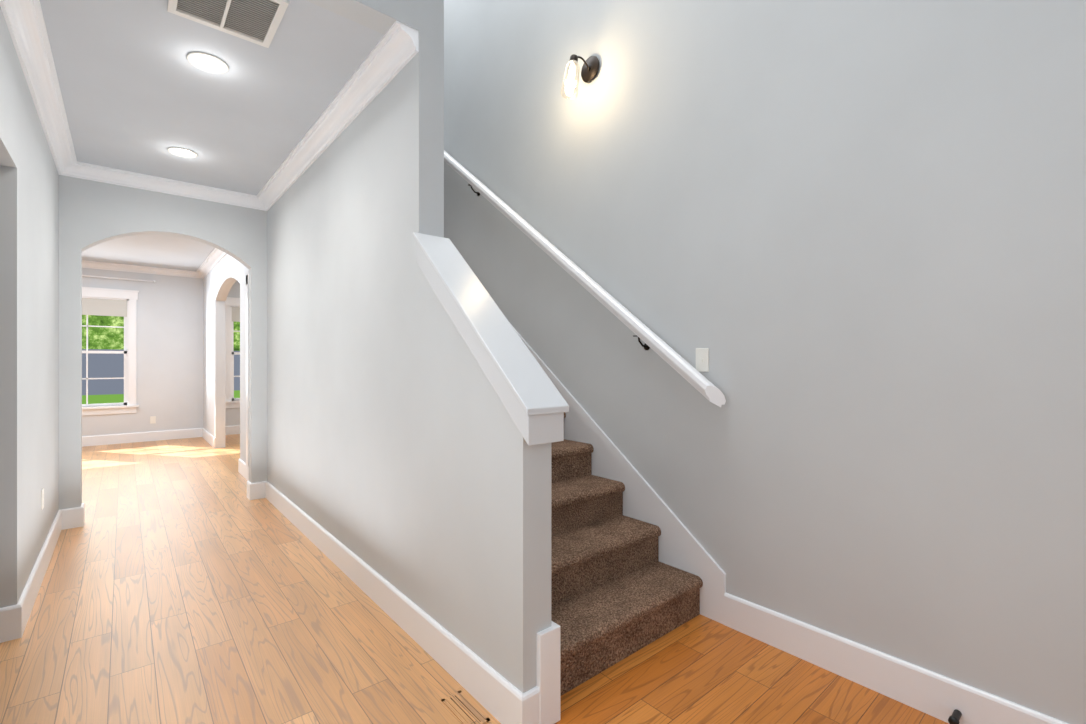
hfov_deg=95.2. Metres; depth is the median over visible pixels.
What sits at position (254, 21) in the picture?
ceiling vent
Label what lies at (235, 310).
shade
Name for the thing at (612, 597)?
stairs
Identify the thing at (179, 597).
floor
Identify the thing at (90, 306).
shade
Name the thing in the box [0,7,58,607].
wall
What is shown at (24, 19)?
crown molding
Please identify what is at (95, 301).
window
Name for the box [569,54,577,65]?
socket
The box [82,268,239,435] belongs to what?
wall
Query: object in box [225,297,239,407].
window
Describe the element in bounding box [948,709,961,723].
door stop
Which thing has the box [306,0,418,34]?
header
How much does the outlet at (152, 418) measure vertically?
0.115 m
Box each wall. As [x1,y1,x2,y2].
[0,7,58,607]
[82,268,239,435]
[203,0,443,606]
[419,267,550,692]
[444,0,1085,723]
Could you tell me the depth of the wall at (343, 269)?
2.82 m
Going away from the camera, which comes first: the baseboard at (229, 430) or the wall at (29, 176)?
the wall at (29, 176)
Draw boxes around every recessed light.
[167,147,197,157]
[186,52,228,73]
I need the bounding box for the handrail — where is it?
[444,150,725,406]
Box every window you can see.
[82,287,138,415]
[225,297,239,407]
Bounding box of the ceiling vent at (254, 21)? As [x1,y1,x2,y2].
[167,0,288,47]
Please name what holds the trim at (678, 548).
attached to the wall at (868, 216)
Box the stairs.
[551,412,702,695]
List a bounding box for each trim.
[413,232,568,445]
[509,322,725,624]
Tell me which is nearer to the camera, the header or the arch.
the header
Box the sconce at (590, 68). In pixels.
[568,54,599,84]
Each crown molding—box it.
[0,0,418,210]
[82,248,226,277]
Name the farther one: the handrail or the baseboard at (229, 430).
the baseboard at (229, 430)
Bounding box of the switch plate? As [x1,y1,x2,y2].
[696,348,708,371]
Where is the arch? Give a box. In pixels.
[59,175,266,509]
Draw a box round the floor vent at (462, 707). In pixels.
[441,691,489,723]
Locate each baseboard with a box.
[0,428,539,723]
[225,425,239,434]
[724,593,1067,723]
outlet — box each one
[41,488,43,509]
[150,416,155,423]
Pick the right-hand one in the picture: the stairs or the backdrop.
the stairs
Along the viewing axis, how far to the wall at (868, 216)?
2.01 m
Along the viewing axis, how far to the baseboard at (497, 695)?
2.39 m
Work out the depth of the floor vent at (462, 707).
1.78 m
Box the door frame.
[246,274,248,480]
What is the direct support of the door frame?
attached to the wall at (343, 269)
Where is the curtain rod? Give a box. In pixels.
[82,275,155,282]
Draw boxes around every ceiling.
[40,0,383,194]
[82,234,214,270]
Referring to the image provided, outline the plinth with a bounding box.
[537,621,559,723]
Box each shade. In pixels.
[82,298,126,316]
[232,307,239,321]
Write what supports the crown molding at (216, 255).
attached to the wall at (343, 269)
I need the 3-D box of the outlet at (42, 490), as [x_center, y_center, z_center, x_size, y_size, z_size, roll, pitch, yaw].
[-2.958,0.810,2.933,0.008,0.116,0.072,0,0,-40]
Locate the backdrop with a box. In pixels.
[82,315,239,403]
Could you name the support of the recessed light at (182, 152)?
in the ceiling at (131, 93)
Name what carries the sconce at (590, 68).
attached to the wall at (868, 216)
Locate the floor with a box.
[0,434,948,723]
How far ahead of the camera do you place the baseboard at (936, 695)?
1.88 m
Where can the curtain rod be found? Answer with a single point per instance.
(153, 281)
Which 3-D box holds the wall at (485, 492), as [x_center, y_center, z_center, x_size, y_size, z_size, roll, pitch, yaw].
[-0.264,0.360,1.977,0.125,1.780,0.760,0,0,-40]
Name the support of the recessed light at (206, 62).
in the ceiling at (131, 93)
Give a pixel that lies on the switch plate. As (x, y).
(702, 354)
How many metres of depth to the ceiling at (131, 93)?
2.67 m
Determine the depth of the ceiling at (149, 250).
6.75 m

